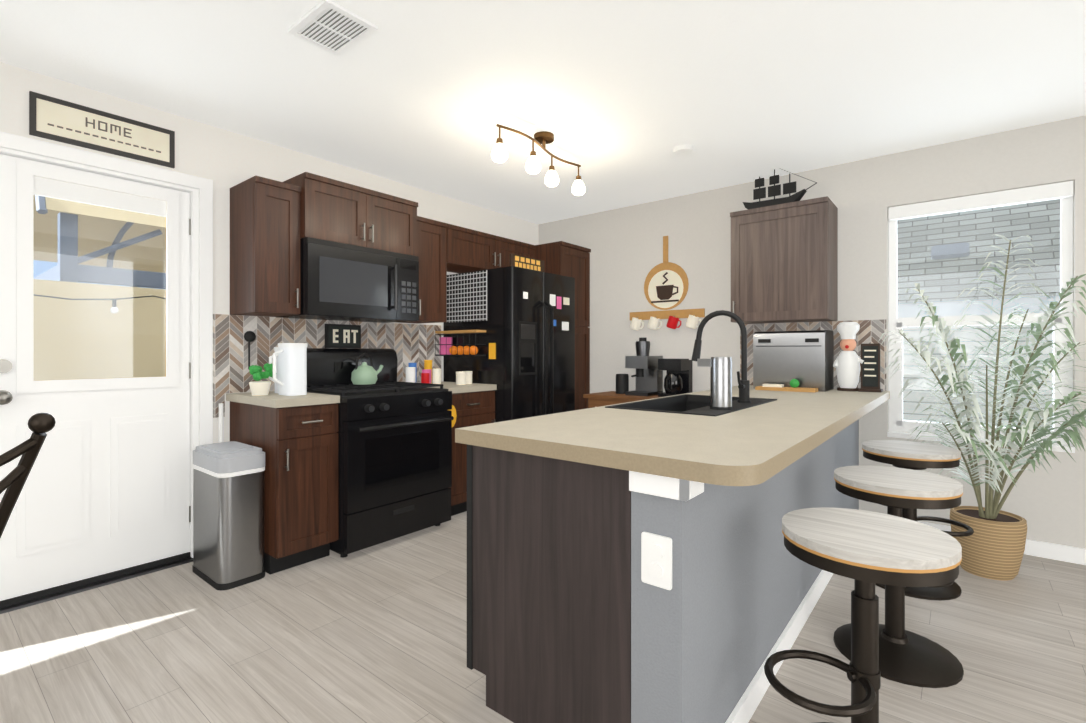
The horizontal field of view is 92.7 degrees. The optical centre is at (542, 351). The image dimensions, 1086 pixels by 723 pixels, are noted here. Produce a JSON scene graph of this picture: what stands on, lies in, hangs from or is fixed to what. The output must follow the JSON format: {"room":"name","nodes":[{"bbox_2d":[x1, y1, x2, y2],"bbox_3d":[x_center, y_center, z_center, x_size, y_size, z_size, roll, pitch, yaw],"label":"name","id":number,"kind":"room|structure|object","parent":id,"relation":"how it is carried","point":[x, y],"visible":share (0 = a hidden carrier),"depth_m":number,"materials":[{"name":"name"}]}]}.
{"room":"kitchen","nodes":[
{"label":"kitchen","id":0,"kind":"room"},
{"bbox_2d":[0,61,537,442],"bbox_3d":[-2.362,-0.065,2.440,0.120,2.440,7.240,0,0,39],"label":"wall","id":1,"kind":"structure","parent":0,"point":[227,158],"depth_m":2.98,"materials":[{"name":"paint"}]},
{"bbox_2d":[0,154,192,613],"bbox_3d":[-2.217,0.135,2.568,0.146,2.040,0.872,0,0,39],"label":"door","id":2,"kind":"structure","parent":1,"relation":"in","point":[104,499],"depth_m":2.55,"materials":[{"name":"white wood"}]},
{"bbox_2d":[29,91,174,167],"bbox_3d":[-2.163,-1.087,2.576,0.016,0.195,0.558,0,0,39],"label":"sign frame","id":3,"kind":"object","parent":1,"relation":"attached to","point":[51,118],"visible":1,"depth_m":2.54,"materials":[{"name":"wood"}]},
{"bbox_2d":[0,132,212,557],"bbox_3d":[-2.236,0.093,2.583,0.135,2.124,1.004,0,0,39],"label":"door frame","id":4,"kind":"structure","parent":1,"relation":"attached to","point":[201,198],"depth_m":2.88,"materials":[{"name":"white wood"}]},
{"bbox_2d":[213,314,440,417],"bbox_3d":[-1.355,0.081,3.586,0.008,0.589,1.664,0,0,39],"label":"backsplash","id":5,"kind":"structure","parent":1,"relation":"attached to","point":[412,343],"depth_m":3.22,"materials":[{"name":"multicoloured tile"}]},
{"bbox_2d":[244,331,255,368],"bbox_3d":[-1.732,-0.009,3.063,0.032,0.229,0.068,0,0,39],"label":"hanging utensils","id":6,"kind":"object","parent":5,"relation":"hanging from","point":[249,336],"visible":0.98,"depth_m":3.06,"materials":[{"name":"black metal"}]},
{"bbox_2d":[230,172,535,323],"bbox_3d":[-0.918,-0.623,3.807,0.412,0.815,2.370,0,0,39],"label":"upper cabinet","id":7,"kind":"object","parent":1,"relation":"attached to","point":[269,218],"visible":0.88,"depth_m":3.08,"materials":[{"name":"brown wood"}]},
{"bbox_2d":[277,237,418,322],"bbox_3d":[-1.237,-0.434,3.376,0.455,0.445,0.784,0,0,39],"label":"microwave","id":8,"kind":"object","parent":7,"relation":"attached to","point":[339,281],"visible":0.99,"depth_m":3.21,"materials":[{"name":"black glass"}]},
{"bbox_2d":[0,0,1085,223],"bbox_3d":[0.022,-1.315,0.522,6.240,0.060,7.480,0,0,39],"label":"ceiling","id":9,"kind":"structure","parent":0,"point":[756,88],"depth_m":2.43,"materials":[{"name":"paint"}]},
{"bbox_2d":[288,0,377,55],"bbox_3d":[-0.834,-1.277,2.054,0.295,0.012,0.215,0,0,39],"label":"ceiling vent","id":10,"kind":"object","parent":9,"relation":"attached to","point":[329,26],"depth_m":2.04,"materials":[{"name":"white plastic"}]},
{"bbox_2d":[491,124,584,195],"bbox_3d":[-0.001,-1.151,3.069,0.130,0.263,0.835,0,0,35],"label":"track light","id":11,"kind":"object","parent":9,"relation":"attached to","point":[499,154],"visible":1,"depth_m":3.02,"materials":[{"name":"white glass"}]},
{"bbox_2d":[674,144,692,155],"bbox_3d":[0.884,-1.269,3.268,0.120,0.028,0.120,0,0,39],"label":"smoke detector","id":12,"kind":"object","parent":9,"relation":"attached to","point":[680,150],"visible":1,"depth_m":3.23,"materials":[{"name":"white plastic"}]},
{"bbox_2d":[0,511,1085,722],"bbox_3d":[0.022,1.180,0.522,6.240,0.050,7.480,0,0,39],"label":"floor","id":13,"kind":"structure","parent":0,"point":[377,633],"depth_m":2.01,"materials":[{"name":"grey wood"}]},
{"bbox_2d":[0,413,55,537],"bbox_3d":[-1.743,0.667,1.270,0.664,0.983,0.501,0,0,0],"label":"dining chair","id":14,"kind":"object","parent":13,"relation":"on","point":[39,424],"visible":1,"depth_m":1.47,"materials":[{"name":"metal"}]},
{"bbox_2d":[219,403,222,442],"bbox_3d":[-1.828,0.725,2.944,0.023,0.861,0.044,0,0,-37],"label":"handle","id":15,"kind":"object","parent":13,"relation":"on","point":[220,404],"visible":0.35,"depth_m":2.94,"materials":[{"name":"white plastic"}]},
{"bbox_2d":[192,441,264,590],"bbox_3d":[-1.640,0.824,2.703,0.415,0.662,0.225,0,0,39],"label":"trash can","id":16,"kind":"object","parent":13,"relation":"on","point":[228,477],"visible":1,"depth_m":2.58,"materials":[{"name":"silver metal"}]},
{"bbox_2d":[230,401,337,574],"bbox_3d":[-1.465,0.720,2.935,0.652,0.870,0.326,0,0,39],"label":"base cabinet","id":17,"kind":"object","parent":13,"relation":"on","point":[299,444],"visible":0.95,"depth_m":2.74,"materials":[{"name":"brown wood"}]},
{"bbox_2d":[226,391,339,407],"bbox_3d":[-1.479,0.263,2.934,0.633,0.040,0.346,0,0,39],"label":"countertop","id":18,"kind":"structure","parent":17,"relation":"on","point":[274,400],"depth_m":2.77,"materials":[{"name":"laminate"}]},
{"bbox_2d":[249,363,276,395],"bbox_3d":[-1.585,0.154,2.921,0.155,0.179,0.148,0,0,39],"label":"herb pot","id":19,"kind":"object","parent":18,"relation":"on","point":[257,387],"visible":0.94,"depth_m":2.88,"materials":[{"name":"beige ceramic"}]},
{"bbox_2d":[269,343,306,395],"bbox_3d":[-1.476,0.098,2.990,0.174,0.290,0.313,0,0,-35],"label":"water pitcher","id":20,"kind":"object","parent":18,"relation":"on","point":[289,359],"visible":0.98,"depth_m":2.89,"materials":[{"name":"white plastic"}]},
{"bbox_2d":[307,348,453,557],"bbox_3d":[-1.079,0.566,3.321,0.751,1.178,0.751,0,0,39],"label":"range","id":21,"kind":"object","parent":13,"relation":"on","point":[395,438],"visible":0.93,"depth_m":3.12,"materials":[{"name":"black metal"}]},
{"bbox_2d":[325,324,360,347],"bbox_3d":[-1.350,-0.104,3.506,0.030,0.160,0.250,0,0,39],"label":"eat sign","id":22,"kind":"object","parent":21,"relation":"on","point":[336,335],"visible":1,"depth_m":3.49,"materials":[{"name":"black wood"}]},
{"bbox_2d":[351,353,382,384],"bbox_3d":[-1.177,0.113,3.480,0.209,0.207,0.167,0,0,-19],"label":"kettle","id":23,"kind":"object","parent":21,"relation":"on","point":[364,374],"visible":1,"depth_m":3.42,"materials":[{"name":"green ceramic"}]},
{"bbox_2d":[451,405,456,426],"bbox_3d":[-0.619,0.415,3.489,0.024,0.200,0.100,0,0,39],"label":"oven mitt","id":24,"kind":"object","parent":21,"relation":"hanging from","point":[453,409],"visible":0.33,"depth_m":3.50,"materials":[{"name":"yellow fabric"}]},
{"bbox_2d":[449,390,494,515],"bbox_3d":[-0.735,0.720,3.843,0.652,0.870,0.486,0,0,39],"label":"base cabinet","id":25,"kind":"object","parent":13,"relation":"on","point":[472,408],"visible":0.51,"depth_m":3.62,"materials":[{"name":"brown wood"}]},
{"bbox_2d":[427,381,496,393],"bbox_3d":[-0.742,0.263,3.849,0.633,0.040,0.486,0,0,39],"label":"countertop","id":26,"kind":"structure","parent":25,"relation":"on","point":[451,386],"depth_m":3.69,"materials":[{"name":"laminate"}]},
{"bbox_2d":[406,360,471,384],"bbox_3d":[-0.772,0.153,3.825,0.464,0.180,0.303,0,0,3],"label":"clutter","id":27,"kind":"object","parent":26,"relation":"on","point":[462,377],"visible":0.8,"depth_m":3.82,"materials":[{"name":"white plastic"}]},
{"bbox_2d":[435,266,574,421],"bbox_3d":[-0.277,0.268,4.230,0.823,1.775,0.905,0,0,39],"label":"refrigerator","id":28,"kind":"object","parent":13,"relation":"on","point":[513,327],"visible":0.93,"depth_m":3.96,"materials":[{"name":"black metal"}]},
{"bbox_2d":[509,254,543,271],"bbox_3d":[-0.117,-0.671,3.967,0.022,0.100,0.390,0,0,39],"label":"sign","id":29,"kind":"object","parent":28,"relation":"on","point":[514,260],"visible":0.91,"depth_m":3.94,"materials":[{"name":"gold metal"}]},
{"bbox_2d":[467,444,630,722],"bbox_3d":[0.859,0.729,2.668,0.662,0.852,2.842,0,0,39],"label":"base cabinet","id":30,"kind":"object","parent":13,"relation":"on","point":[549,539],"visible":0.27,"depth_m":1.53,"materials":[{"name":"brown wood"}]},
{"bbox_2d":[455,386,889,485],"bbox_3d":[0.981,0.280,2.550,0.960,0.046,2.873,0,0,39],"label":"countertop","id":31,"kind":"structure","parent":30,"relation":"on","point":[748,446],"depth_m":1.61,"materials":[{"name":"laminate"}]},
{"bbox_2d":[605,394,776,416],"bbox_3d":[0.764,0.368,2.568,0.514,0.233,0.894,0,0,39],"label":"sink","id":32,"kind":"object","parent":31,"relation":"in","point":[690,404],"visible":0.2,"depth_m":2.69,"materials":[{"name":"black metal"}]},
{"bbox_2d":[697,357,732,409],"bbox_3d":[0.764,0.138,2.299,0.147,0.228,0.094,0,0,39],"label":"soap dispenser","id":33,"kind":"object","parent":32,"relation":"on","point":[720,367],"visible":1,"depth_m":2.25,"materials":[{"name":"silver metal"}]},
{"bbox_2d":[691,310,750,402],"bbox_3d":[0.885,0.020,2.623,0.304,0.462,0.129,0,0,39],"label":"faucet","id":34,"kind":"object","parent":31,"relation":"on","point":[744,384],"visible":0.99,"depth_m":2.57,"materials":[{"name":"black metal"}]},
{"bbox_2d":[755,379,817,392],"bbox_3d":[1.597,0.216,3.403,0.360,0.080,0.105,0,0,39],"label":"cutting board","id":35,"kind":"object","parent":31,"relation":"on","point":[794,383],"visible":1,"depth_m":3.37,"materials":[{"name":"brown wood"}]},
{"bbox_2d":[753,330,833,391],"bbox_3d":[1.722,0.056,3.571,0.445,0.400,0.297,0,0,39],"label":"bread box","id":36,"kind":"object","parent":31,"relation":"on","point":[779,357],"visible":0.96,"depth_m":3.45,"materials":[{"name":"silver metal"}]},
{"bbox_2d":[833,322,882,392],"bbox_3d":[2.052,0.029,3.381,0.272,0.453,0.140,0,0,39],"label":"chef figurine","id":37,"kind":"object","parent":31,"relation":"on","point":[847,364],"visible":1,"depth_m":3.35,"materials":[{"name":"white ceramic"}]},
{"bbox_2d":[535,241,590,409],"bbox_3d":[0.066,0.100,4.837,0.652,2.110,0.458,0,0,39],"label":"pantry cabinet","id":38,"kind":"object","parent":13,"relation":"on","point":[562,258],"visible":0.27,"depth_m":4.71,"materials":[{"name":"brown wood"}]},
{"bbox_2d":[583,391,658,407],"bbox_3d":[0.911,0.755,4.154,1.110,0.800,0.455,0,0,39],"label":"cabinet","id":39,"kind":"object","parent":13,"relation":"on","point":[599,399],"visible":0.22,"depth_m":4.21,"materials":[{"name":"brown wood"}]},
{"bbox_2d":[616,374,628,393],"bbox_3d":[0.670,0.272,4.390,0.110,0.165,0.110,0,0,39],"label":"coffee canister","id":40,"kind":"object","parent":39,"relation":"on","point":[622,380],"visible":0.91,"depth_m":4.34,"materials":[{"name":"black metal"}]},
{"bbox_2d":[625,338,662,395],"bbox_3d":[0.811,0.119,4.237,0.200,0.469,0.340,0,0,39],"label":"espresso machine","id":41,"kind":"object","parent":39,"relation":"on","point":[649,380],"visible":0.99,"depth_m":4.21,"materials":[{"name":"silver metal"}]},
{"bbox_2d":[658,359,691,396],"bbox_3d":[1.032,0.204,4.082,0.190,0.299,0.266,0,0,39],"label":"coffee maker","id":42,"kind":"object","parent":39,"relation":"on","point":[678,378],"visible":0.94,"depth_m":4.03,"materials":[{"name":"black glass"}]},
{"bbox_2d":[764,507,961,722],"bbox_3d":[0.849,0.818,1.390,0.430,0.675,0.440,0,0,39],"label":"bar stool","id":43,"kind":"object","parent":13,"relation":"on","point":[869,548],"visible":1,"depth_m":1.36,"materials":[{"name":"metal"}]},
{"bbox_2d":[833,465,963,687],"bbox_3d":[1.365,0.818,2.007,0.410,0.675,0.468,0,0,39],"label":"bar stool","id":44,"kind":"object","parent":13,"relation":"on","point":[906,657],"visible":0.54,"depth_m":1.90,"materials":[{"name":"metal"}]},
{"bbox_2d":[862,440,973,600],"bbox_3d":[1.863,0.818,2.595,0.458,0.675,0.410,0,0,39],"label":"bar stool","id":45,"kind":"object","parent":13,"relation":"on","point":[901,454],"visible":0.64,"depth_m":2.48,"materials":[{"name":"metal"}]},
{"bbox_2d":[878,234,1085,518],"bbox_3d":[2.405,0.146,2.656,1.127,1.454,0.887,0,0,39],"label":"palm plant","id":46,"kind":"object","parent":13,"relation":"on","point":[957,379],"visible":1,"depth_m":2.63,"materials":[{"name":"green plant"}]},
{"bbox_2d":[950,506,1026,580],"bbox_3d":[2.330,1.003,2.720,0.310,0.305,0.310,0,0,39],"label":"plant pot","id":47,"kind":"object","parent":13,"relation":"on","point":[995,550],"depth_m":2.61,"materials":[{"name":"beige wicker"}]},
{"bbox_2d":[631,419,858,722],"bbox_3d":[1.175,0.730,2.416,0.140,0.850,2.838,0,0,39],"label":"wall","id":48,"kind":"structure","parent":0,"point":[698,644],"depth_m":1.47,"materials":[{"name":"paint"}]},
{"bbox_2d":[641,532,671,589],"bbox_3d":[0.285,0.525,1.303,0.082,0.128,0.009,0,0,39],"label":"wall outlet","id":49,"kind":"object","parent":48,"relation":"attached to","point":[656,550],"visible":1,"depth_m":1.30,"materials":[{"name":"white plastic"}]},
{"bbox_2d":[629,471,703,500],"bbox_3d":[0.317,0.332,1.330,0.155,0.053,0.110,0,0,39],"label":"trim","id":50,"kind":"structure","parent":48,"relation":"attached to","point":[667,487],"depth_m":1.28,"materials":[{"name":"white wood"}]},
{"bbox_2d":[725,570,832,722],"bbox_3d":[1.231,1.113,2.360,0.014,0.085,2.820,0,0,39],"label":"baseboard","id":51,"kind":"structure","parent":48,"relation":"attached to","point":[743,711],"depth_m":1.90,"materials":[{"name":"white wood"}]},
{"bbox_2d":[538,115,1085,548],"bbox_3d":[2.329,-0.065,3.388,6.240,2.440,0.120,0,0,39],"label":"wall","id":52,"kind":"structure","parent":0,"point":[625,243],"depth_m":3.48,"materials":[{"name":"paint"}]},
{"bbox_2d":[644,236,688,309],"bbox_3d":[1.025,-0.660,4.344,0.400,0.620,0.022,0,0,39],"label":"coffee sign","id":53,"kind":"object","parent":52,"relation":"attached to","point":[666,285],"visible":1,"depth_m":4.34,"materials":[{"name":"brown wood"}]},
{"bbox_2d":[630,308,704,329],"bbox_3d":[1.003,-0.264,4.316,0.670,0.161,0.094,0,0,39],"label":"mug rack","id":54,"kind":"object","parent":52,"relation":"attached to","point":[693,315],"visible":0.98,"depth_m":4.32,"materials":[{"name":"white ceramic"}]},
{"bbox_2d":[730,196,837,323],"bbox_3d":[1.665,-0.598,3.604,0.615,0.775,0.372,0,0,39],"label":"upper cabinet","id":55,"kind":"object","parent":52,"relation":"attached to","point":[784,257],"visible":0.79,"depth_m":3.47,"materials":[{"name":"brown wood"}]},
{"bbox_2d":[743,168,816,208],"bbox_3d":[1.656,-1.146,3.635,0.481,0.321,0.070,0,0,39],"label":"model","id":56,"kind":"object","parent":55,"relation":"on","point":[790,187],"visible":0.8,"depth_m":3.64},
{"bbox_2d":[740,319,885,390],"bbox_3d":[1.873,0.022,3.671,0.935,0.465,0.008,0,0,39],"label":"backsplash","id":57,"kind":"structure","parent":52,"relation":"attached to","point":[870,331],"depth_m":3.55,"materials":[{"name":"tile"}]},
{"bbox_2d":[887,181,1074,452],"bbox_3d":[2.607,-0.195,3.144,0.856,1.496,0.112,0,0,39],"label":"window","id":58,"kind":"structure","parent":52,"relation":"in","point":[898,427],"depth_m":3.11,"materials":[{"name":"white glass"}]},
{"bbox_2d":[918,521,1085,564],"bbox_3d":[3.377,1.113,2.457,3.200,0.085,0.013,0,0,39],"label":"baseboard","id":59,"kind":"structure","parent":52,"relation":"attached to","point":[1071,554],"depth_m":2.88,"materials":[{"name":"white wood"}]},
{"label":"outside","id":60,"kind":"structure","parent":0,"visible":0},
{"bbox_2d":[33,260,159,288],"bbox_3d":[-9.490,-5.815,15.019,0.001,14.060,30.500,0,0,39],"label":"sky","id":61,"kind":"structure","parent":60,"point":[39,267],"depth_m":12.19,"materials":[{"name":"blue"}]},
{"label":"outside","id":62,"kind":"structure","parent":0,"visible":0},
{"bbox_3d":[1.963,1.335,6.122,30.000,0.240,32.000,0,0,39],"label":"ground","id":63,"kind":"structure","parent":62,"visible":0},
{"bbox_2d":[33,178,165,380],"bbox_3d":[-4.448,-0.275,6.930,3.554,2.980,4.700,0,0,39],"label":"gazebo","id":64,"kind":"object","parent":63,"relation":"on","point":[85,330],"visible":0.19,"depth_m":4.90,"materials":[{"name":"beige paint"}]},
{"bbox_2d":[897,199,1059,428],"bbox_3d":[6.928,-2.663,6.709,15.600,7.755,5.200,0,0,39],"label":"neighbouring house","id":65,"kind":"structure","parent":63,"relation":"on","point":[943,253],"depth_m":5.70,"materials":[{"name":"grey brick"}]}
]}

